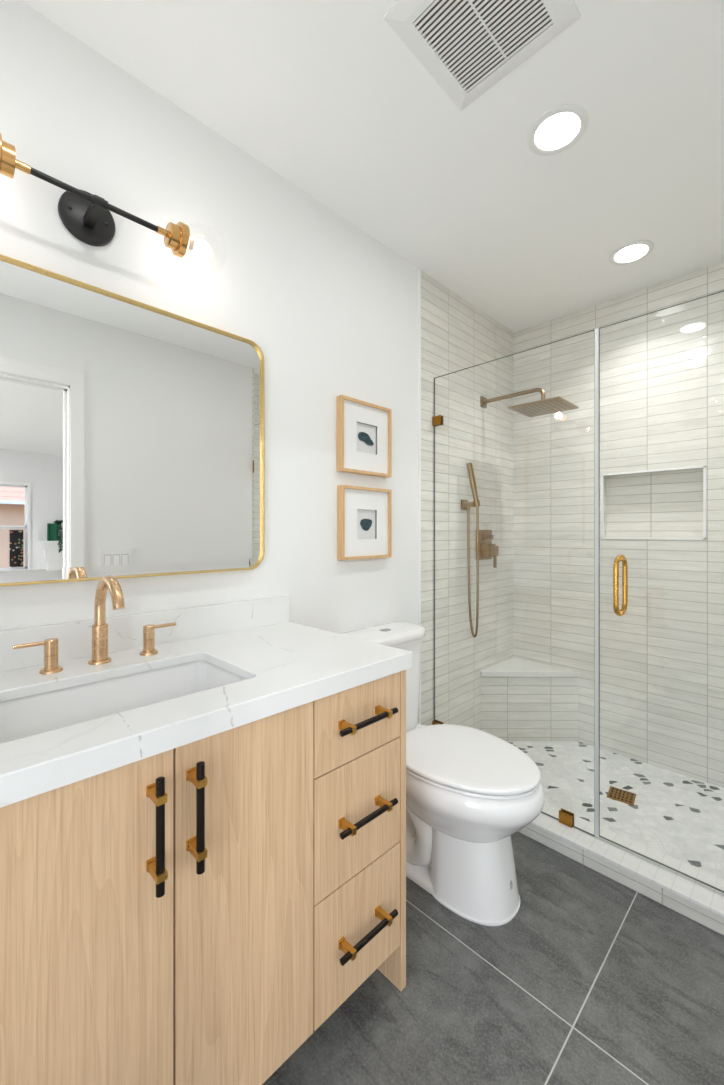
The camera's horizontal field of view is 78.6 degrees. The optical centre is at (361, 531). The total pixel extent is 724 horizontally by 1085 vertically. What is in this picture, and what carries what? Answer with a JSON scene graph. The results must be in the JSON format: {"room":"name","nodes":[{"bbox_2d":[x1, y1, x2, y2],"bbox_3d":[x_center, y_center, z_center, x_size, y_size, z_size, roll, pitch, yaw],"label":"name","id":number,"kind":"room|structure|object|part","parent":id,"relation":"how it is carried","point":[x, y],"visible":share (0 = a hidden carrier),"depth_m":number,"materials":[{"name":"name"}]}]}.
{"room":"bathroom","nodes":[
{"label":"bathroom","id":0,"kind":"room"},
{"bbox_2d":[0,0,513,730],"bbox_3d":[-0.328,0.031,1.533,3.390,2.478,0.120,0,0,-45],"label":"wall","id":1,"kind":"structure","parent":0,"point":[331,311],"depth_m":1.54,"materials":[{"name":"white paint"}]},
{"bbox_2d":[0,133,226,276],"bbox_3d":[-0.622,-0.765,1.034,0.617,0.142,0.177,0,0,-45],"label":"vanity light","id":2,"kind":"object","parent":1,"relation":"attached to","point":[87,216],"visible":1,"depth_m":1.07,"materials":[{"name":"black metal"}]},
{"bbox_2d":[0,133,30,177],"bbox_3d":[-0.718,-0.756,0.901,0.068,0.079,0.079,0,0,-45],"label":"socket","id":3,"kind":"object","parent":2,"relation":"attached to","point":[8,161],"depth_m":0.89,"materials":[{"name":"gold metal"}]},
{"bbox_3d":[-0.634,-0.756,1.047,0.032,0.022,0.108,0,0,-45],"label":"mounting arm","id":4,"kind":"part","parent":2,"relation":"part of","materials":[{"name":"black metal"}]},
{"bbox_2d":[156,222,189,257],"bbox_3d":[-0.488,-0.756,1.129,0.068,0.079,0.079,0,0,-45],"label":"socket","id":5,"kind":"object","parent":2,"relation":"attached to","point":[176,236],"depth_m":1.12,"materials":[{"name":"gold metal"}]},
{"bbox_3d":[-0.457,-0.756,1.159,0.030,0.027,0.027,0,0,-45],"label":"bulb","id":6,"kind":"part","parent":2,"relation":"part of","materials":[{"name":"white glass"}]},
{"bbox_3d":[-0.431,-0.756,1.186,0.046,0.045,0.045,0,0,-45],"label":"glowing bulb","id":7,"kind":"part","parent":2,"relation":"part of","materials":[{"name":"white glass"}]},
{"bbox_3d":[-0.424,-0.756,1.192,0.114,0.124,0.124,0,0,-45],"label":"globe","id":8,"kind":"part","parent":2,"relation":"part of"},
{"bbox_2d":[0,254,264,585],"bbox_3d":[-0.672,-0.242,1.087,0.982,0.720,0.028,0,0,-45],"label":"wall mirror","id":9,"kind":"object","parent":1,"relation":"attached to","point":[132,432],"visible":1,"depth_m":1.12,"materials":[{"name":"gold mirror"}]},
{"bbox_2d":[0,596,289,671],"bbox_3d":[-0.672,0.261,1.094,1.184,0.087,0.019,0,0,-45],"label":"backsplash","id":10,"kind":"structure","parent":1,"relation":"attached to","point":[125,632],"depth_m":1.16,"materials":[{"name":"white stone"}]},
{"bbox_2d":[336,395,390,477],"bbox_3d":[0.014,-0.372,1.764,0.281,0.284,0.030,0,0,-45],"label":"picture frame","id":11,"kind":"object","parent":1,"relation":"attached to","point":[363,429],"visible":1,"depth_m":1.75,"materials":[{"name":"brown wood"}]},
{"bbox_2d":[337,485,390,559],"bbox_3d":[0.015,-0.035,1.766,0.278,0.283,0.030,0,0,-45],"label":"picture frame","id":12,"kind":"object","parent":1,"relation":"attached to","point":[363,513],"visible":1,"depth_m":1.76,"materials":[{"name":"brown wood"}]},
{"bbox_2d":[418,268,420,723],"bbox_3d":[0.222,-0.019,2.073,0.013,2.378,0.126,0,0,-45],"label":"trim","id":13,"kind":"structure","parent":1,"relation":"attached to","point":[419,269],"depth_m":2.03,"materials":[{"name":"white paint"}]},
{"bbox_2d":[461,463,479,637],"bbox_3d":[0.550,0.093,2.253,0.062,0.886,0.100,0,0,-35],"label":"shower","id":14,"kind":"object","parent":1,"relation":"attached to","point":[465,505],"visible":1,"depth_m":2.23,"materials":[{"name":"brown metal"}]},
{"bbox_2d":[479,530,498,567],"bbox_3d":[0.693,0.090,2.404,0.156,0.204,0.078,0,0,-45],"label":"shower valve","id":15,"kind":"object","parent":1,"relation":"attached to","point":[487,550],"visible":0.96,"depth_m":2.39,"materials":[{"name":"brown metal"}]},
{"bbox_3d":[0.669,0.070,2.428,0.156,0.164,0.008,0,0,-45],"label":"plate","id":16,"kind":"part","parent":15,"relation":"part of","materials":[{"name":"brown metal"}]},
{"bbox_3d":[0.688,0.028,2.409,0.044,0.040,0.047,0,0,-45],"label":"diverter knob","id":17,"kind":"part","parent":15,"relation":"part of","materials":[{"name":"brown metal"}]},
{"bbox_3d":[0.696,0.100,2.401,0.072,0.072,0.070,0,0,-45],"label":"handle","id":18,"kind":"part","parent":15,"relation":"part of","materials":[{"name":"brown metal"}]},
{"bbox_3d":[0.716,0.156,2.381,0.016,0.072,0.011,0,0,-45],"label":"lever","id":19,"kind":"part","parent":15,"relation":"part of","materials":[{"name":"brown metal"}]},
{"bbox_2d":[432,329,594,836],"bbox_3d":[0.595,0.185,1.859,0.025,1.839,0.713,0,0,-45],"label":"fixed glass panel","id":20,"kind":"object","parent":1,"relation":"attached to","point":[566,817],"visible":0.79,"depth_m":1.68,"materials":[{"name":"grey"}]},
{"bbox_2d":[480,388,578,416],"bbox_3d":[0.825,-0.674,2.266,0.250,0.129,0.458,0,0,-45],"label":"shower head","id":21,"kind":"object","parent":1,"relation":"attached to","point":[544,406],"visible":1,"depth_m":2.19},
{"bbox_3d":[0.787,-0.676,2.304,0.021,0.092,0.336,0,0,-45],"label":"arm","id":22,"kind":"part","parent":21,"relation":"part of","materials":[{"name":"brown metal"}]},
{"bbox_2d":[20,0,723,332],"bbox_3d":[0.333,-1.258,0.950,3.510,0.100,1.880,0,0,-45],"label":"ceiling","id":23,"kind":"structure","parent":0,"point":[326,95],"depth_m":1.32,"materials":[{"name":"white paint"}]},
{"bbox_2d":[384,0,580,110],"bbox_3d":[0.281,-1.202,1.035,0.326,0.014,0.325,0,0,-45],"label":"ceiling vent","id":24,"kind":"object","parent":23,"relation":"in","point":[467,46],"visible":1,"depth_m":1.06,"materials":[{"name":"white plastic"}]},
{"bbox_2d":[527,104,588,155],"bbox_3d":[0.588,-1.206,1.333,0.170,0.006,0.170,0,0,-45],"label":"recessed light","id":25,"kind":"object","parent":23,"relation":"in","point":[560,127],"visible":1,"depth_m":1.32,"materials":[{"name":"white plastic"}]},
{"bbox_2d":[535,112,579,149],"bbox_3d":[0.588,-1.205,1.333,0.124,0.004,0.124,0,0,-45],"label":"diffuser","id":26,"kind":"object","parent":25,"relation":"attached to","point":[556,130],"depth_m":1.33,"materials":[{"name":"white plastic"}]},
{"bbox_2d":[609,240,654,264],"bbox_3d":[1.165,-1.206,1.915,0.170,0.006,0.170,0,0,-45],"label":"recessed light","id":27,"kind":"object","parent":23,"relation":"in","point":[631,252],"visible":1,"depth_m":1.91,"materials":[{"name":"white plastic"}]},
{"bbox_2d":[614,244,647,262],"bbox_3d":[1.165,-1.205,1.915,0.124,0.004,0.124,0,0,-45],"label":"diffuser","id":28,"kind":"object","parent":27,"relation":"attached to","point":[630,253],"depth_m":1.91,"materials":[{"name":"white plastic"}]},
{"bbox_2d":[262,741,723,1084],"bbox_3d":[0.291,1.218,0.908,3.390,0.145,1.880,0,0,-45],"label":"floor","id":29,"kind":"structure","parent":0,"point":[593,980],"depth_m":1.15,"materials":[{"name":"tile"}]},
{"bbox_2d":[0,670,405,1084],"bbox_3d":[-0.476,0.757,0.898,1.180,0.825,0.573,0,0,-45],"label":"vanity cabinet","id":30,"kind":"object","parent":29,"relation":"on","point":[192,913],"visible":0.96,"depth_m":0.76,"materials":[{"name":"brown wood"}]},
{"bbox_3d":[-0.417,0.699,0.629,0.287,0.701,0.020,0,0,-45],"label":"door","id":31,"kind":"part","parent":30,"relation":"part of","materials":[{"name":"brown wood"}]},
{"bbox_3d":[-0.317,0.406,0.684,0.018,0.015,0.044,0,0,-45],"label":"post","id":32,"kind":"part","parent":30,"relation":"part of","materials":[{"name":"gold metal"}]},
{"bbox_3d":[-0.317,0.523,0.684,0.018,0.015,0.044,0,0,-45],"label":"post","id":33,"kind":"part","parent":30,"relation":"part of","materials":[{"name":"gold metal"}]},
{"bbox_3d":[-0.308,0.465,0.675,0.013,0.178,0.013,0,0,-45],"label":"handle","id":34,"kind":"part","parent":30,"relation":"part of","materials":[{"name":"black metal"}]},
{"bbox_3d":[-0.272,0.406,0.729,0.018,0.015,0.044,0,0,-45],"label":"post","id":35,"kind":"part","parent":30,"relation":"part of","materials":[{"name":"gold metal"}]},
{"bbox_3d":[-0.272,0.522,0.729,0.018,0.015,0.044,0,0,-45],"label":"post","id":36,"kind":"part","parent":30,"relation":"part of","materials":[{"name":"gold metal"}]},
{"bbox_3d":[-0.262,0.464,0.719,0.013,0.178,0.013,0,0,-45],"label":"handle","id":37,"kind":"part","parent":30,"relation":"part of","materials":[{"name":"black metal"}]},
{"bbox_2d":[0,622,411,807],"bbox_3d":[-0.486,0.325,0.906,1.184,0.040,0.548,0,0,-45],"label":"countertop","id":38,"kind":"structure","parent":30,"relation":"on","point":[287,665],"depth_m":0.88,"materials":[{"name":"white stone"}]},
{"bbox_2d":[13,575,175,674],"bbox_3d":[-0.565,0.201,0.996,0.336,0.208,0.176,0,0,-45],"label":"widespread faucet","id":39,"kind":"object","parent":38,"relation":"on","point":[100,627],"visible":1,"depth_m":1.02,"materials":[{"name":"gold metal"}]},
{"bbox_3d":[-0.706,0.240,0.942,0.058,0.008,0.009,0,0,-45],"label":"lever","id":40,"kind":"part","parent":39,"relation":"part of","materials":[{"name":"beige metal"}]},
{"bbox_3d":[-0.680,0.270,0.968,0.042,0.070,0.042,0,0,-45],"label":"valve handle","id":41,"kind":"part","parent":39,"relation":"part of","materials":[{"name":"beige metal"}]},
{"bbox_3d":[-0.569,0.201,0.992,0.047,0.208,0.176,0,0,-45],"label":"spout","id":42,"kind":"part","parent":39,"relation":"part of","materials":[{"name":"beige metal"}]},
{"bbox_3d":[-0.535,0.270,1.111,0.042,0.070,0.042,0,0,-45],"label":"valve handle","id":43,"kind":"part","parent":39,"relation":"part of","materials":[{"name":"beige metal"}]},
{"bbox_3d":[-0.509,0.240,1.137,0.058,0.008,0.009,0,0,-45],"label":"lever","id":44,"kind":"part","parent":39,"relation":"part of","materials":[{"name":"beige metal"}]},
{"bbox_2d":[0,660,246,742],"bbox_3d":[-0.467,0.424,0.880,0.473,0.196,0.305,0,0,-45],"label":"undermount sink","id":45,"kind":"object","parent":38,"relation":"in","point":[23,717],"visible":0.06,"depth_m":0.97,"materials":[{"name":"white ceramic"}]},
{"bbox_3d":[-0.211,0.699,0.834,0.286,0.701,0.020,0,0,-45],"label":"door","id":46,"kind":"part","parent":30,"relation":"part of","materials":[{"name":"brown wood"}]},
{"bbox_3d":[-0.031,0.910,0.966,0.015,0.018,0.044,0,0,-45],"label":"post","id":47,"kind":"part","parent":30,"relation":"part of","materials":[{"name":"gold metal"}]},
{"bbox_3d":[-0.031,0.644,0.966,0.015,0.018,0.044,0,0,-45],"label":"post","id":48,"kind":"part","parent":30,"relation":"part of","materials":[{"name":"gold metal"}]},
{"bbox_3d":[-0.031,0.427,0.966,0.015,0.018,0.044,0,0,-45],"label":"post","id":49,"kind":"part","parent":30,"relation":"part of","materials":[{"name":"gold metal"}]},
{"bbox_3d":[-0.009,0.919,1.034,0.276,0.261,0.020,0,0,-45],"label":"drawer","id":50,"kind":"part","parent":30,"relation":"part of","materials":[{"name":"brown wood"}]},
{"bbox_3d":[-0.009,0.653,1.034,0.276,0.263,0.020,0,0,-45],"label":"drawer","id":51,"kind":"part","parent":30,"relation":"part of","materials":[{"name":"brown wood"}]},
{"bbox_3d":[-0.009,0.433,1.034,0.276,0.170,0.020,0,0,-45],"label":"drawer","id":52,"kind":"part","parent":30,"relation":"part of","materials":[{"name":"brown wood"}]},
{"bbox_3d":[0.019,0.910,0.998,0.178,0.013,0.013,0,0,-45],"label":"handle","id":53,"kind":"part","parent":30,"relation":"part of","materials":[{"name":"black metal"}]},
{"bbox_3d":[0.019,0.644,0.998,0.178,0.013,0.013,0,0,-45],"label":"handle","id":54,"kind":"part","parent":30,"relation":"part of","materials":[{"name":"black metal"}]},
{"bbox_3d":[0.019,0.427,0.998,0.178,0.013,0.013,0,0,-45],"label":"handle","id":55,"kind":"part","parent":30,"relation":"part of","materials":[{"name":"black metal"}]},
{"bbox_3d":[0.052,0.910,1.048,0.015,0.018,0.044,0,0,-45],"label":"post","id":56,"kind":"part","parent":30,"relation":"part of","materials":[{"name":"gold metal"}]},
{"bbox_3d":[0.052,0.644,1.048,0.015,0.018,0.044,0,0,-45],"label":"post","id":57,"kind":"part","parent":30,"relation":"part of","materials":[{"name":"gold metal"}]},
{"bbox_3d":[0.052,0.427,1.048,0.015,0.018,0.044,0,0,-45],"label":"post","id":58,"kind":"part","parent":30,"relation":"part of","materials":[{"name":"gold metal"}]},
{"bbox_3d":[-0.080,0.757,1.321,0.020,0.825,0.529,0,0,-45],"label":"panel","id":59,"kind":"part","parent":30,"relation":"part of","materials":[{"name":"brown wood"}]},
{"bbox_2d":[339,621,544,925],"bbox_3d":[0.274,0.774,1.543,0.399,0.792,0.705,0,0,-45],"label":"toilet","id":60,"kind":"object","parent":29,"relation":"on","point":[469,789],"visible":0.85,"depth_m":1.37,"materials":[{"name":"white ceramic"}]},
{"bbox_3d":[0.093,0.400,1.723,0.390,0.037,0.195,0,0,-45],"label":"tank lid","id":61,"kind":"part","parent":60,"relation":"part of","materials":[{"name":"white ceramic"}]},
{"bbox_3d":[0.090,0.595,1.729,0.325,0.354,0.176,0,0,-45],"label":"tank","id":62,"kind":"part","parent":60,"relation":"part of","materials":[{"name":"white ceramic"}]},
{"bbox_3d":[0.344,0.761,1.472,0.390,0.012,0.479,0,0,-45],"label":"seat","id":63,"kind":"part","parent":60,"relation":"part of","materials":[{"name":"white plastic"}]},
{"bbox_3d":[0.344,0.744,1.472,0.394,0.018,0.483,0,0,-45],"label":"lid","id":64,"kind":"part","parent":60,"relation":"part of","materials":[{"name":"white plastic"}]},
{"bbox_2d":[481,657,580,741],"bbox_3d":[0.918,0.953,2.407,0.388,0.385,0.388,0,0,-45],"label":"shower bench","id":65,"kind":"object","parent":29,"relation":"on","point":[523,700],"visible":0.96,"depth_m":2.42,"materials":[{"name":"tile"}]},
{"bbox_2d":[517,824,723,935],"bbox_3d":[0.922,1.167,1.518,0.153,0.106,1.660,0,0,-45],"label":"trim","id":66,"kind":"structure","parent":29,"relation":"on","point":[713,921],"depth_m":1.45,"materials":[{"name":"tile"}]},
{"bbox_2d":[607,786,635,805],"bbox_3d":[1.126,1.144,1.919,0.100,0.004,0.100,0,0,37],"label":"shower drain","id":67,"kind":"object","parent":29,"relation":"on","point":[614,793],"visible":1,"depth_m":1.92,"materials":[{"name":"gold metal"}]},
{"bbox_2d":[530,803,723,916],"bbox_3d":[0.922,1.109,1.518,0.160,0.009,1.660,0,0,-45],"label":"shower curb","id":68,"kind":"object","parent":29,"relation":"on","point":[709,898],"depth_m":1.49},
{"bbox_2d":[514,262,723,787],"bbox_3d":[1.539,0.031,2.142,0.120,2.478,1.880,0,0,-45],"label":"wall","id":69,"kind":"structure","parent":0,"point":[662,372],"depth_m":2.23,"materials":[{"name":"tile"}]},
{"bbox_2d":[601,465,705,539],"bbox_3d":[1.420,-0.135,2.181,0.013,0.341,0.441,0,0,-45],"label":"trim","id":70,"kind":"structure","parent":69,"relation":"attached to","point":[702,466],"depth_m":2.16,"materials":[{"name":"white tile"}]},
{"bbox_3d":[1.827,0.031,1.176,0.828,2.478,0.100,0,0,-45],"label":"wall","id":71,"kind":"structure","parent":0,"visible":0},
{"bbox_2d":[595,290,723,892],"bbox_3d":[1.178,0.181,1.269,0.121,1.830,0.945,0,0,-45],"label":"glass shower door","id":72,"kind":"structure","parent":71,"relation":"attached to","point":[618,558],"depth_m":1.59,"materials":[{"name":"grey"}]},
{"bbox_3d":[0.904,0.186,1.546,0.121,0.212,0.021,0,0,-45],"label":"pull handle","id":73,"kind":"part","parent":72,"relation":"part of","materials":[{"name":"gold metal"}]}
]}

